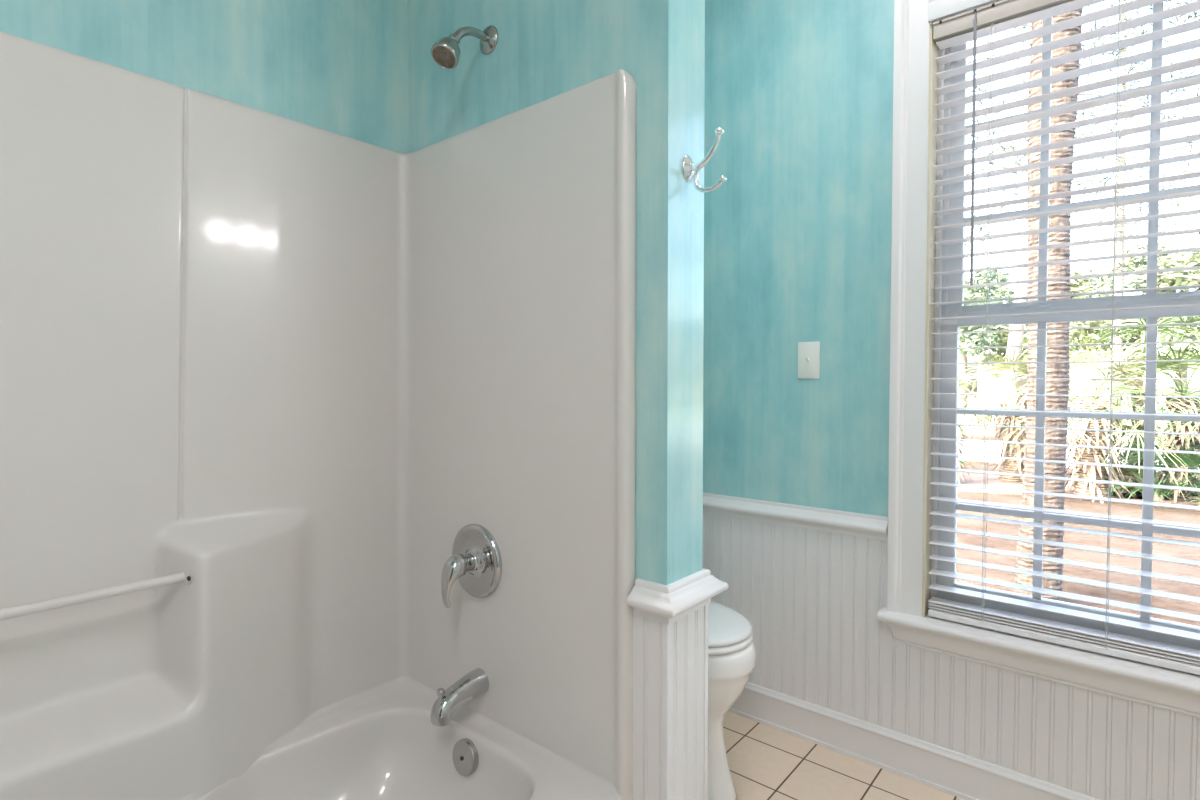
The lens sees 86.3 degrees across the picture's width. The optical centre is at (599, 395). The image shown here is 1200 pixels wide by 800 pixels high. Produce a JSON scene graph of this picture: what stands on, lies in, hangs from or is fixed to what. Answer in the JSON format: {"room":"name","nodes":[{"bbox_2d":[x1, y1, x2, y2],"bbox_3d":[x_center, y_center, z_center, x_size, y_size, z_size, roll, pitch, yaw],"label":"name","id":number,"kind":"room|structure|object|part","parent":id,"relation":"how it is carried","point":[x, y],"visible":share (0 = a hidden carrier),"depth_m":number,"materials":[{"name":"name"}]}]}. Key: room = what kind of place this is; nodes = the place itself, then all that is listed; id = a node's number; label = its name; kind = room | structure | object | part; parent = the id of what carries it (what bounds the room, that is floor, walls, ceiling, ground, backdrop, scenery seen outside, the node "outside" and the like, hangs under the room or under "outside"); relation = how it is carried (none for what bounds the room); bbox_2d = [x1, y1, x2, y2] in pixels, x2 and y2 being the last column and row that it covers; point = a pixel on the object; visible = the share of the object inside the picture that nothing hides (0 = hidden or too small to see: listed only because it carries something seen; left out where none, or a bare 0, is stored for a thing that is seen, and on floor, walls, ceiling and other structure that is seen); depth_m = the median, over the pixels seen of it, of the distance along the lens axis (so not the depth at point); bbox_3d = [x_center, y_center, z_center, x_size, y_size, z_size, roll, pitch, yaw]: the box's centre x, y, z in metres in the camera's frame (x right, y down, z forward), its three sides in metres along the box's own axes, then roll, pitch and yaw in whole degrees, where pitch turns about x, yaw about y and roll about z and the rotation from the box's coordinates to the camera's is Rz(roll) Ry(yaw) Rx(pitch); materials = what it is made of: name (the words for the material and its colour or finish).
{"room":"bathroom","nodes":[
{"label":"bathroom","id":0,"kind":"room"},
{"bbox_2d":[0,0,408,152],"bbox_3d":[-1.014,-0.207,1.375,0.172,2.740,3.310,1,2,40],"label":"wall","id":1,"kind":"structure","parent":0,"point":[341,67],"depth_m":1.50,"materials":[{"name":"teal paint"}]},
{"bbox_2d":[408,0,704,584],"bbox_3d":[-0.176,-0.213,1.596,0.920,2.740,0.135,1,2,40],"label":"wall partition","id":2,"kind":"structure","parent":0,"point":[545,49],"depth_m":1.31,"materials":[{"name":"teal paint"}]},
{"bbox_2d":[431,25,497,69],"bbox_3d":[-0.323,-0.829,1.506,0.072,0.146,0.167,1,2,40],"label":"shower fixture","id":3,"kind":"object","parent":2,"relation":"attached to","point":[445,51],"visible":1,"depth_m":1.48,"materials":[{"name":"silver metal"}]},
{"bbox_3d":[-0.309,-0.850,1.526,0.020,0.063,0.118,1,2,40],"label":"shower arm","id":4,"kind":"part","parent":3,"relation":"part of","materials":[{"name":"silver metal"}]},
{"bbox_2d":[633,604,707,799],"bbox_3d":[-0.144,0.785,1.596,0.854,0.745,0.156,1,2,40],"label":"wainscoting","id":5,"kind":"structure","parent":2,"relation":"attached to","point":[670,662],"depth_m":1.30,"materials":[{"name":"white paint"}]},
{"bbox_2d":[626,568,728,624],"bbox_3d":[-0.140,0.404,1.582,0.906,0.074,0.216,1,2,40],"label":"trim","id":6,"kind":"structure","parent":2,"relation":"attached to","point":[666,604],"depth_m":1.27,"materials":[{"name":"white paint"}]},
{"bbox_2d":[682,128,726,192],"bbox_3d":[0.211,-0.461,1.266,0.088,0.120,0.039,1,2,40],"label":"robe hook","id":7,"kind":"object","parent":2,"relation":"attached to","point":[688,167],"visible":1,"depth_m":1.27,"materials":[{"name":"silver metal"}]},
{"bbox_3d":[0.182,-0.458,1.291,0.013,0.054,0.039,1,2,40],"label":"hook plate","id":8,"kind":"part","parent":7,"relation":"part of","materials":[{"name":"silver metal"}]},
{"bbox_2d":[703,0,893,516],"bbox_3d":[1.236,-0.217,1.738,3.150,2.740,0.140,1,2,40],"label":"wall","id":9,"kind":"structure","parent":0,"point":[797,233],"depth_m":2.12,"materials":[{"name":"teal paint"}]},
{"bbox_2d":[703,493,887,540],"bbox_3d":[1.190,0.418,1.681,2.825,0.074,0.032,1,2,40],"label":"trim","id":10,"kind":"structure","parent":9,"relation":"attached to","point":[875,527],"depth_m":2.12,"materials":[{"name":"white paint"}]},
{"bbox_2d":[798,342,819,378],"bbox_3d":[0.682,-0.115,2.101,0.073,0.121,0.022,1,2,40],"label":"light switch","id":11,"kind":"object","parent":9,"relation":"attached to","point":[808,352],"visible":1,"depth_m":2.10,"materials":[{"name":"white plastic"}]},
{"bbox_2d":[887,0,929,616],"bbox_3d":[1.248,-0.282,1.614,0.966,1.888,0.028,1,2,40],"label":"trim","id":12,"kind":"structure","parent":9,"relation":"attached to","point":[911,25],"depth_m":1.89,"materials":[{"name":"white paint"}]},
{"bbox_2d":[728,682,1099,799],"bbox_3d":[1.192,1.094,1.701,2.825,0.122,0.018,1,2,40],"label":"baseboard","id":13,"kind":"structure","parent":9,"relation":"attached to","point":[966,777],"depth_m":1.95,"materials":[{"name":"white paint"}]},
{"bbox_2d":[702,513,1199,799],"bbox_3d":[1.198,0.784,1.704,2.810,0.740,0.012,1,2,40],"label":"wainscoting","id":14,"kind":"structure","parent":9,"relation":"attached to","point":[811,600],"depth_m":1.94,"materials":[{"name":"white paint"}]},
{"bbox_2d":[877,0,1199,717],"bbox_3d":[1.282,-0.193,1.657,1.000,1.897,0.207,1,2,40],"label":"window","id":15,"kind":"structure","parent":9,"relation":"in","point":[1178,691],"depth_m":1.77,"materials":[{"name":"white paint"}]},
{"bbox_3d":[1.302,-0.241,1.679,0.770,1.802,0.145,1,2,40],"label":"frame","id":16,"kind":"part","parent":15,"relation":"part of","materials":[{"name":"white paint"}]},
{"bbox_3d":[1.282,0.673,1.680,1.000,0.026,0.207,1,2,40],"label":"sill","id":17,"kind":"part","parent":15,"relation":"part of","materials":[{"name":"white paint"}]},
{"bbox_2d":[928,0,1199,674],"bbox_3d":[1.256,-0.234,1.625,0.778,1.778,0.080,1,2,40],"label":"window blind","id":18,"kind":"object","parent":15,"relation":"attached to","point":[1001,15],"visible":1,"depth_m":1.67,"materials":[{"name":"white plastic"}]},
{"bbox_3d":[1.086,-0.191,1.786,0.006,1.655,0.055,1,2,40],"label":"ladder cord","id":19,"kind":"part","parent":18,"relation":"part of","materials":[{"name":"white fabric"}]},
{"bbox_3d":[1.265,0.645,1.659,0.744,0.020,0.054,1,2,40],"label":"rail","id":20,"kind":"part","parent":18,"relation":"part of","materials":[{"name":"white plastic"}]},
{"bbox_3d":[1.294,-0.186,1.611,0.006,1.655,0.055,1,2,40],"label":"ladder cord","id":21,"kind":"part","parent":18,"relation":"part of","materials":[{"name":"white fabric"}]},
{"bbox_3d":[1.310,0.210,1.702,0.762,0.895,0.030,1,2,40],"label":"sash","id":22,"kind":"part","parent":15,"relation":"part of","materials":[{"name":"white paint"}]},
{"bbox_3d":[1.334,-0.673,1.706,0.762,0.909,0.028,1,2,40],"label":"sash","id":23,"kind":"part","parent":15,"relation":"part of","materials":[{"name":"white paint"}]},
{"bbox_2d":[723,711,963,799],"bbox_3d":[0.123,1.248,0.453,3.150,0.120,3.600,1,2,40],"label":"floor","id":24,"kind":"structure","parent":0,"point":[765,762],"depth_m":1.94,"materials":[{"name":"beige tile"}]},
{"bbox_2d":[0,31,636,799],"bbox_3d":[-0.731,0.262,0.984,0.813,1.824,1.561,1,2,40],"label":"shower surround","id":25,"kind":"object","parent":24,"relation":"on","point":[262,373],"visible":1,"depth_m":1.41,"materials":[{"name":"white plastic"}]},
{"bbox_2d":[183,572,191,584],"bbox_3d":[-0.851,0.378,1.317,0.027,0.027,0.003,1,2,26],"label":"socket","id":26,"kind":"object","parent":25,"relation":"attached to","point":[187,576],"depth_m":1.31,"materials":[{"name":"white"}]},
{"bbox_2d":[177,676,621,799],"bbox_3d":[-0.733,0.973,1.004,0.808,0.400,1.509,1,2,40],"label":"basin","id":27,"kind":"object","parent":25,"relation":"in","point":[346,737],"depth_m":1.54,"materials":[{"name":"white plastic"}]},
{"bbox_2d":[430,668,488,726],"bbox_3d":[-0.345,0.733,1.555,0.063,0.088,0.147,1,2,40],"label":"tub spout","id":28,"kind":"object","parent":25,"relation":"attached to","point":[475,683],"visible":1,"depth_m":1.53,"materials":[{"name":"silver metal"}]},
{"bbox_3d":[-0.378,0.710,1.516,0.019,0.027,0.020,1,2,40],"label":"diverter knob","id":29,"kind":"part","parent":28,"relation":"part of","materials":[{"name":"silver metal"}]},
{"bbox_2d":[452,738,478,776],"bbox_3d":[-0.324,0.877,1.552,0.082,0.083,0.035,1,2,40],"label":"overflow plate","id":30,"kind":"object","parent":25,"relation":"attached to","point":[465,756],"visible":1,"depth_m":1.54,"materials":[{"name":"silver metal"}]},
{"bbox_2d":[441,524,501,607],"bbox_3d":[-0.341,0.418,1.568,0.185,0.188,0.105,1,2,40],"label":"shower valve","id":31,"kind":"object","parent":25,"relation":"attached to","point":[475,561],"visible":1,"depth_m":1.57,"materials":[{"name":"silver metal"}]},
{"bbox_3d":[-0.354,0.451,1.553,0.057,0.124,0.063,1,2,40],"label":"lever","id":32,"kind":"part","parent":31,"relation":"part of","materials":[{"name":"silver metal"}]},
{"bbox_3d":[-0.329,0.416,1.582,0.048,0.048,0.045,1,2,40],"label":"valve stem","id":33,"kind":"part","parent":31,"relation":"part of","materials":[{"name":"silver metal"}]},
{"bbox_2d":[707,601,755,799],"bbox_3d":[0.120,0.744,2.010,0.775,0.805,0.450,1,2,40],"label":"toilet","id":34,"kind":"object","parent":24,"relation":"on","point":[731,647],"visible":0.21,"depth_m":1.78,"materials":[{"name":"white ceramic"}]},
{"bbox_3d":[0.212,0.661,1.930,0.505,0.023,0.365,1,2,40],"label":"lid","id":35,"kind":"part","parent":34,"relation":"part of","materials":[{"name":"white plastic"}]},
{"bbox_3d":[0.216,0.685,1.927,0.497,0.017,0.366,1,2,40],"label":"seat","id":36,"kind":"part","parent":34,"relation":"part of","materials":[{"name":"white plastic"}]},
{"label":"outside","id":37,"kind":"structure","parent":0,"visible":0},
{"bbox_2d":[958,441,1196,477],"bbox_3d":[11.159,1.361,13.326,60.122,0.062,4.999,1,2,41],"label":"driveway","id":38,"kind":"structure","parent":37,"point":[976,451],"depth_m":14.67,"materials":[{"name":"concrete"}]},
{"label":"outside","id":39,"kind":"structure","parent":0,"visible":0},
{"bbox_2d":[956,392,1199,625],"bbox_3d":[29.651,0.901,35.336,120.000,0.300,87.800,1,2,40],"label":"ground","id":40,"kind":"structure","parent":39,"point":[1189,516],"depth_m":6.23,"materials":[{"name":"brown soil"}]},
{"bbox_2d":[957,472,1142,499],"bbox_3d":[6.225,1.431,10.396,4.792,0.080,2.508,1,2,40],"label":"planting bed","id":41,"kind":"object","parent":40,"relation":"on","point":[978,479],"visible":0.08,"depth_m":9.93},
{"bbox_2d":[957,435,981,469],"bbox_3d":[5.971,1.041,11.450,1.633,0.846,1.922,1,2,40],"label":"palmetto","id":42,"kind":"object","parent":41,"relation":"on","point":[967,435],"visible":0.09,"depth_m":11.18,"materials":[{"name":"plant"}]},
{"bbox_2d":[957,364,1003,483],"bbox_3d":[5.431,0.627,10.157,1.806,2.272,1.569,1,2,40],"label":"palm tree","id":43,"kind":"object","parent":41,"relation":"on","point":[961,374],"visible":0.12,"depth_m":9.96,"materials":[{"name":"plant"}]},
{"bbox_2d":[958,349,1113,482],"bbox_3d":[6.670,0.508,10.252,2.417,2.453,2.193,0,2,-8],"label":"palm tree","id":44,"kind":"object","parent":41,"relation":"on","point":[1005,466],"visible":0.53,"depth_m":10.22,"materials":[{"name":"plant"}]},
{"bbox_2d":[985,336,1199,502],"bbox_3d":[6.883,0.416,9.002,2.671,2.568,3.019,-1,2,-31],"label":"palm tree","id":45,"kind":"object","parent":41,"relation":"on","point":[1087,438],"visible":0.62,"depth_m":8.88,"materials":[{"name":"green plant"}]},
{"bbox_2d":[1014,0,1111,600],"bbox_3d":[3.262,-2.425,4.494,3.892,8.059,3.885,1,2,40],"label":"palm tree","id":46,"kind":"object","parent":40,"relation":"on","point":[1054,337],"visible":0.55,"depth_m":4.62,"materials":[{"name":"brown plant"}]},
{"bbox_2d":[967,0,1166,437],"bbox_3d":[12.533,-6.220,17.302,5.435,14.984,4.272,0,2,9],"label":"pine tree","id":47,"kind":"object","parent":40,"relation":"on","point":[1021,290],"visible":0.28,"depth_m":17.86,"materials":[{"name":"green plant"}]},
{"bbox_2d":[1065,480,1199,510],"bbox_3d":[8.719,1.470,8.963,4.447,0.080,2.511,1,2,40],"label":"planting bed","id":48,"kind":"object","parent":40,"relation":"on","point":[1138,498],"visible":0.07,"depth_m":8.64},
{"bbox_2d":[1105,456,1158,495],"bbox_3d":[7.531,1.187,9.352,1.155,0.721,1.144,-1,2,-34],"label":"palmetto","id":49,"kind":"object","parent":48,"relation":"on","point":[1125,471],"visible":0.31,"depth_m":9.19,"materials":[{"name":"green plant"}]},
{"bbox_2d":[1069,316,1199,482],"bbox_3d":[8.605,0.029,10.015,3.052,3.162,2.630,1,2,29],"label":"palm tree","id":50,"kind":"object","parent":48,"relation":"on","point":[1182,319],"visible":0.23,"depth_m":9.91,"materials":[{"name":"green palm leaf"},{"name":"bark"}]},
{"bbox_2d":[1071,330,1199,502],"bbox_3d":[7.910,0.343,8.672,2.863,2.686,2.871,1,2,27],"label":"palm tree","id":51,"kind":"object","parent":48,"relation":"on","point":[1177,426],"visible":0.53,"depth_m":8.61,"materials":[{"name":"green palm leaf"},{"name":"bark"}]},
{"bbox_2d":[1081,424,1199,500],"bbox_3d":[7.628,0.941,8.733,1.865,1.089,1.956,0,2,-7],"label":"palmetto","id":52,"kind":"object","parent":48,"relation":"on","point":[1180,456],"visible":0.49,"depth_m":8.52,"materials":[{"name":"plant"}]},
{"bbox_3d":[7.652,1.415,8.763,0.129,0.140,0.129,0,2,18],"label":"stem","id":53,"kind":"part","parent":52,"relation":"part of","materials":[{"name":"plant"}]},
{"bbox_2d":[1106,421,1199,510],"bbox_3d":[8.135,0.933,8.715,2.974,1.473,2.622,0,2,-1],"label":"palmetto","id":54,"kind":"object","parent":48,"relation":"on","point":[1141,461],"visible":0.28,"depth_m":8.44,"materials":[{"name":"plant"}]},
{"bbox_2d":[1189,496,1199,505],"bbox_3d":[8.013,1.318,7.987,0.980,0.485,1.096,0,2,6],"label":"palmetto","id":55,"kind":"object","parent":48,"relation":"on","point":[1189,496],"visible":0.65,"depth_m":8.29,"materials":[{"name":"plant"}]},
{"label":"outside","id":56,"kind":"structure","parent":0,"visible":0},
{"bbox_2d":[958,398,1168,444],"bbox_3d":[26.049,0.881,31.046,80.000,0.070,39.000,1,2,40],"label":"lawn","id":57,"kind":"structure","parent":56,"point":[981,432],"depth_m":21.67,"materials":[{"name":"plant"}]},
{"bbox_2d":[958,270,1027,407],"bbox_3d":[17.023,-2.660,30.267,5.389,7.132,6.631,0,2,-17],"label":"broadleaf tree","id":58,"kind":"object","parent":57,"relation":"on","point":[977,339],"visible":0.29,"depth_m":27.78,"materials":[{"name":"green plant"}]},
{"bbox_2d":[964,37,1030,302],"bbox_3d":[13.759,-7.112,24.759,6.847,16.328,6.057,1,2,40],"label":"pine tree","id":59,"kind":"object","parent":57,"relation":"on","point":[981,59],"visible":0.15,"depth_m":24.07,"materials":[{"name":"green plant"}]},
{"bbox_2d":[967,317,1199,411],"bbox_3d":[30.352,-1.979,34.539,17.200,5.500,9.600,1,2,40],"label":"house","id":60,"kind":"structure","parent":57,"relation":"on","point":[1021,381],"depth_m":33.62,"materials":[{"name":"white"}]},
{"bbox_2d":[976,268,1191,408],"bbox_3d":[20.297,-2.203,27.569,6.701,6.363,6.080,0,2,15],"label":"broadleaf tree","id":61,"kind":"object","parent":57,"relation":"on","point":[1077,285],"visible":0.23,"depth_m":26.12,"materials":[{"name":"green plant"}]},
{"bbox_2d":[1070,0,1199,422],"bbox_3d":[19.448,-8.494,23.514,6.223,19.158,5.428,0,2,17],"label":"pine tree","id":62,"kind":"object","parent":57,"relation":"on","point":[1120,211],"visible":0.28,"depth_m":23.78,"materials":[{"name":"green plant"}]},
{"bbox_2d":[1085,0,1199,295],"bbox_3d":[16.137,-6.282,16.567,6.094,15.110,5.715,1,2,40],"label":"pine tree","id":63,"kind":"object","parent":57,"relation":"on","point":[1194,16],"visible":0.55,"depth_m":17.67,"materials":[{"name":"green plant"}]},
{"bbox_2d":[1109,241,1199,393],"bbox_3d":[24.286,-2.784,26.865,5.414,7.562,5.259,1,2,40],"label":"broadleaf tree","id":64,"kind":"object","parent":57,"relation":"on","point":[1164,262],"visible":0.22,"depth_m":26.25,"materials":[{"name":"green plant"}]}
]}

